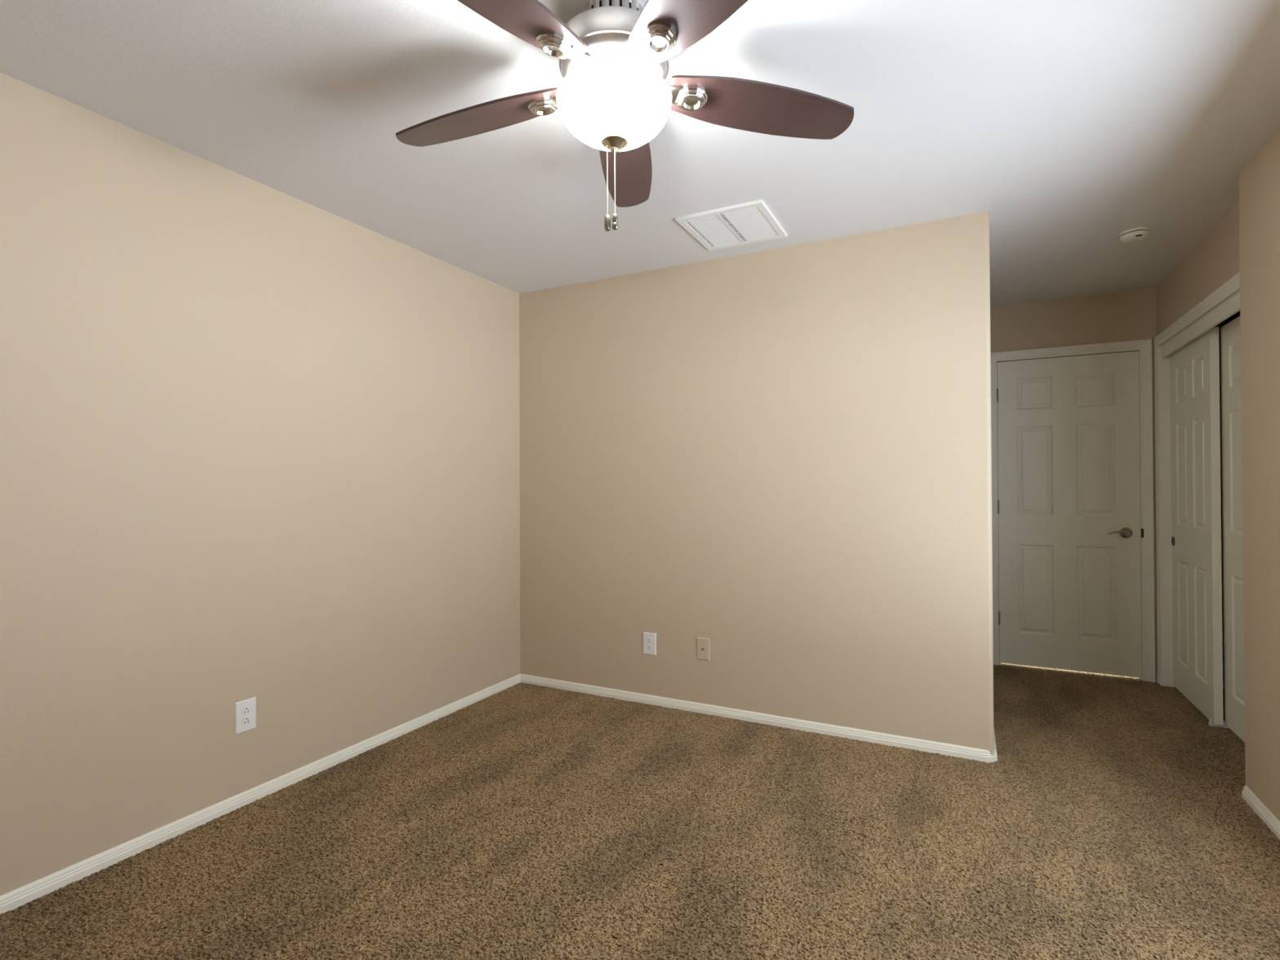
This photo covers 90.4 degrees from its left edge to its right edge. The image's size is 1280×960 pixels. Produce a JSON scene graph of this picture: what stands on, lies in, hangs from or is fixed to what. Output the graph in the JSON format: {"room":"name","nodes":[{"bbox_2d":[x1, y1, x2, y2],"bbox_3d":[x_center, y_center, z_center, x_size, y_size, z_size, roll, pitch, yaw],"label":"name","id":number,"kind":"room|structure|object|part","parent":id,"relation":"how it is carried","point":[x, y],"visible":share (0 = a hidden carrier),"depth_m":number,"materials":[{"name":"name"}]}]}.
{"room":"empty bedroom","nodes":[
{"label":"empty bedroom","id":0,"kind":"room"},
{"bbox_2d":[0,71,519,895],"bbox_3d":[-1.639,0.034,2.405,0.120,2.440,3.880,0,0,27],"label":"wall","id":1,"kind":"structure","parent":0,"point":[260,441],"depth_m":2.35,"materials":[{"name":"beige paint"}]},
{"bbox_2d":[235,697,255,734],"bbox_3d":[-1.529,0.915,2.466,0.008,0.122,0.080,0,0,27],"label":"wall outlet","id":2,"kind":"object","parent":1,"relation":"attached to","point":[245,710],"visible":1,"depth_m":2.46,"materials":[{"name":"white plastic"}]},
{"bbox_2d":[241,716,250,725],"bbox_3d":[-1.527,0.934,2.464,0.002,0.029,0.034,0,0,27],"label":"receptacle","id":3,"kind":"object","parent":2,"relation":"attached to","point":[246,721],"depth_m":2.46,"materials":[{"name":"white plastic"}]},
{"bbox_2d":[241,706,250,715],"bbox_3d":[-1.527,0.895,2.465,0.002,0.029,0.034,0,0,27],"label":"receptacle","id":4,"kind":"object","parent":2,"relation":"attached to","point":[246,710],"depth_m":2.46,"materials":[{"name":"white plastic"}]},
{"bbox_2d":[0,674,520,914],"bbox_3d":[-1.575,1.237,2.365,0.013,0.061,3.640,0,0,27],"label":"baseboard","id":5,"kind":"structure","parent":1,"relation":"attached to","point":[11,900],"depth_m":2.36,"materials":[{"name":"white paint"}]},
{"bbox_2d":[0,662,1279,959],"bbox_3d":[0.844,1.295,2.463,4.470,0.100,6.260,0,0,27],"label":"floor","id":6,"kind":"structure","parent":0,"point":[1110,820],"depth_m":2.12,"materials":[{"name":"brown carpet"}]},
{"bbox_2d":[1208,718,1228,728],"bbox_3d":[2.936,1.228,3.196,0.114,0.032,0.020,0,0,27],"label":"guide","id":7,"kind":"object","parent":6,"relation":"on","point":[1210,723],"visible":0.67,"depth_m":3.20,"materials":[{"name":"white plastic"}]},
{"bbox_2d":[0,0,1279,306],"bbox_3d":[0.682,-1.247,2.186,4.470,0.100,5.594,0,0,27],"label":"ceiling","id":8,"kind":"structure","parent":0,"point":[1077,125],"depth_m":2.09,"materials":[{"name":"white paint"}]},
{"bbox_2d":[395,0,853,231],"bbox_3d":[-0.110,-0.919,1.638,1.282,0.558,1.303,0,0,27],"label":"ceiling fan","id":9,"kind":"object","parent":8,"relation":"hanging from","point":[614,95],"visible":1,"depth_m":1.59,"materials":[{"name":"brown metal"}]},
{"bbox_3d":[-0.448,-1.014,1.787,0.548,0.008,0.160,-2,11,21],"label":"fan blade","id":10,"kind":"part","parent":9,"relation":"part of","materials":[{"name":"brown wood"}]},
{"bbox_3d":[-0.327,-1.018,1.321,0.160,0.008,0.548,15,11,38],"label":"fan blade","id":11,"kind":"part","parent":9,"relation":"part of","materials":[{"name":"brown wood"}]},
{"bbox_3d":[-0.084,-0.769,1.631,0.003,0.186,0.003,0,0,-27],"label":"pull chain","id":12,"kind":"part","parent":9,"relation":"part of","materials":[{"name":"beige metal"}]},
{"bbox_3d":[-0.066,-0.926,1.637,0.296,0.109,0.296,0,0,27],"label":"lamp shade","id":13,"kind":"part","parent":9,"relation":"part of","materials":[{"name":"white glass"}]},
{"bbox_3d":[-0.064,-0.766,1.625,0.003,0.180,0.003,0,0,27],"label":"pull chain","id":14,"kind":"part","parent":9,"relation":"part of","materials":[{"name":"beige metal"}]},
{"bbox_3d":[-0.042,-1.014,2.047,0.160,0.008,0.548,-12,-3,3],"label":"fan blade","id":15,"kind":"part","parent":9,"relation":"part of","materials":[{"name":"brown wood"}]},
{"bbox_3d":[0.155,-1.020,1.292,0.160,0.008,0.548,14,-7,-32],"label":"fan blade","id":16,"kind":"part","parent":9,"relation":"part of","materials":[{"name":"brown wood"}]},
{"bbox_3d":[0.331,-1.018,1.741,0.548,0.008,0.160,2,-13,-14],"label":"fan blade","id":17,"kind":"part","parent":9,"relation":"part of","materials":[{"name":"brown wood"}]},
{"bbox_2d":[675,199,787,251],"bbox_3d":[0.437,-1.184,2.982,0.404,0.012,0.432,0,0,27],"label":"ceiling vent","id":18,"kind":"object","parent":8,"relation":"in","point":[750,222],"visible":1,"depth_m":2.95,"materials":[{"name":"white metal"}]},
{"bbox_3d":[0.356,-1.180,3.023,0.154,0.006,0.355,0,0,27],"label":"louvre panel","id":19,"kind":"part","parent":18,"relation":"part of","materials":[{"name":"white metal"}]},
{"bbox_3d":[0.512,-1.181,2.943,0.168,0.006,0.355,0,0,27],"label":"louvre panel","id":20,"kind":"part","parent":18,"relation":"part of","materials":[{"name":"white metal"}]},
{"bbox_2d":[1119,226,1151,242],"bbox_3d":[2.389,-1.178,3.067,0.122,0.038,0.122,0,0,27],"label":"smoke detector","id":21,"kind":"object","parent":8,"relation":"attached to","point":[1132,235],"visible":1,"depth_m":3.04,"materials":[{"name":"beige plastic"}]},
{"bbox_2d":[519,211,994,755],"bbox_3d":[0.796,0.038,4.176,2.600,2.440,1.734,0,0,27],"label":"wall","id":22,"kind":"structure","parent":0,"point":[780,458],"depth_m":3.26,"materials":[{"name":"beige paint"}]},
{"bbox_2d":[643,631,656,655],"bbox_3d":[0.053,0.921,3.573,0.080,0.122,0.008,0,0,27],"label":"wall outlet","id":23,"kind":"object","parent":22,"relation":"attached to","point":[649,638],"visible":1,"depth_m":3.57,"materials":[{"name":"white plastic"}]},
{"bbox_2d":[646,644,652,649],"bbox_3d":[0.052,0.940,3.571,0.034,0.029,0.002,0,0,27],"label":"receptacle","id":24,"kind":"object","parent":23,"relation":"attached to","point":[648,646],"depth_m":3.57,"materials":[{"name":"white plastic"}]},
{"bbox_2d":[646,637,652,643],"bbox_3d":[0.052,0.901,3.571,0.034,0.029,0.002,0,0,27],"label":"receptacle","id":25,"kind":"object","parent":23,"relation":"attached to","point":[649,640],"depth_m":3.57,"materials":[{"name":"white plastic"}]},
{"bbox_2d":[697,636,710,661],"bbox_3d":[0.338,0.911,3.422,0.074,0.120,0.017,0,0,27],"label":"cable plate","id":26,"kind":"object","parent":22,"relation":"attached to","point":[703,643],"visible":1,"depth_m":3.42,"materials":[{"name":"beige plastic"}]},
{"bbox_2d":[520,673,997,763],"bbox_3d":[0.804,1.241,4.159,2.613,0.061,1.747,0,0,27],"label":"baseboard","id":27,"kind":"structure","parent":22,"relation":"attached to","point":[899,741],"depth_m":3.23,"materials":[{"name":"white paint"}]},
{"bbox_2d":[990,287,1157,681],"bbox_3d":[2.798,0.030,4.187,1.194,2.440,0.110,0,0,27],"label":"wall","id":28,"kind":"structure","parent":0,"point":[1130,314],"depth_m":4.10,"materials":[{"name":"beige paint"}]},
{"bbox_2d":[996,351,1142,678],"bbox_3d":[2.768,0.216,4.131,0.783,2.038,0.089,0,0,27],"label":"door","id":29,"kind":"structure","parent":28,"relation":"in","point":[1068,459],"depth_m":4.13,"materials":[{"name":"white paint"}]},
{"bbox_3d":[2.993,0.329,3.975,0.106,0.026,0.017,0,0,27],"label":"lever","id":30,"kind":"part","parent":29,"relation":"part of","materials":[{"name":"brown metal"}]},
{"bbox_3d":[3.043,0.332,3.971,0.068,0.068,0.051,0,0,27],"label":"handle","id":31,"kind":"part","parent":29,"relation":"part of","materials":[{"name":"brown metal"}]},
{"bbox_2d":[1155,201,1239,335],"bbox_3d":[2.878,0.021,3.166,0.120,2.440,1.734,0,0,27],"label":"wall","id":32,"kind":"structure","parent":0,"point":[1214,261],"depth_m":3.17,"materials":[{"name":"beige paint"}]},
{"bbox_2d":[991,271,1239,687],"bbox_3d":[2.522,0.183,3.482,1.044,2.124,1.626,0,0,27],"label":"door frame","id":33,"kind":"structure","parent":32,"relation":"attached to","point":[1144,347],"depth_m":3.91,"materials":[{"name":"white paint"}]},
{"bbox_3d":[3.122,0.330,3.947,0.013,0.056,0.007,0,0,27],"label":"strike plate","id":34,"kind":"part","parent":33,"relation":"part of","materials":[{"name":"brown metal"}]},
{"bbox_2d":[1169,326,1223,725],"bbox_3d":[3.058,0.231,3.508,0.039,2.000,0.700,0,0,27],"label":"door","id":35,"kind":"structure","parent":32,"relation":"in","point":[1194,367],"depth_m":3.40,"materials":[{"name":"white paint"}]},
{"bbox_3d":[3.186,0.366,3.797,0.003,0.057,0.057,0,0,27],"label":"finger pull","id":36,"kind":"part","parent":35,"relation":"part of","materials":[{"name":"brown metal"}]},
{"bbox_2d":[1220,315,1244,742],"bbox_3d":[2.797,0.228,2.891,0.039,2.000,0.700,0,0,27],"label":"door","id":37,"kind":"structure","parent":32,"relation":"in","point":[1230,337],"depth_m":3.10,"materials":[{"name":"white paint"}]},
{"bbox_2d":[1213,311,1239,688],"bbox_3d":[3.244,0.019,3.007,0.676,2.440,1.784,0,0,27],"label":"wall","id":38,"kind":"structure","parent":0,"point":[1237,314],"depth_m":3.78,"materials":[{"name":"beige paint"}]},
{"bbox_2d":[1238,128,1279,821],"bbox_3d":[1.553,0.009,0.759,0.140,2.440,3.860,0,0,27],"label":"wall","id":39,"kind":"structure","parent":0,"point":[1259,182],"depth_m":2.33,"materials":[{"name":"beige paint"}]},
{"bbox_2d":[1241,785,1279,840],"bbox_3d":[1.561,1.212,0.823,0.105,0.061,3.753,0,0,27],"label":"baseboard","id":40,"kind":"structure","parent":39,"relation":"attached to","point":[1264,813],"depth_m":2.33,"materials":[{"name":"white paint"}]}
]}

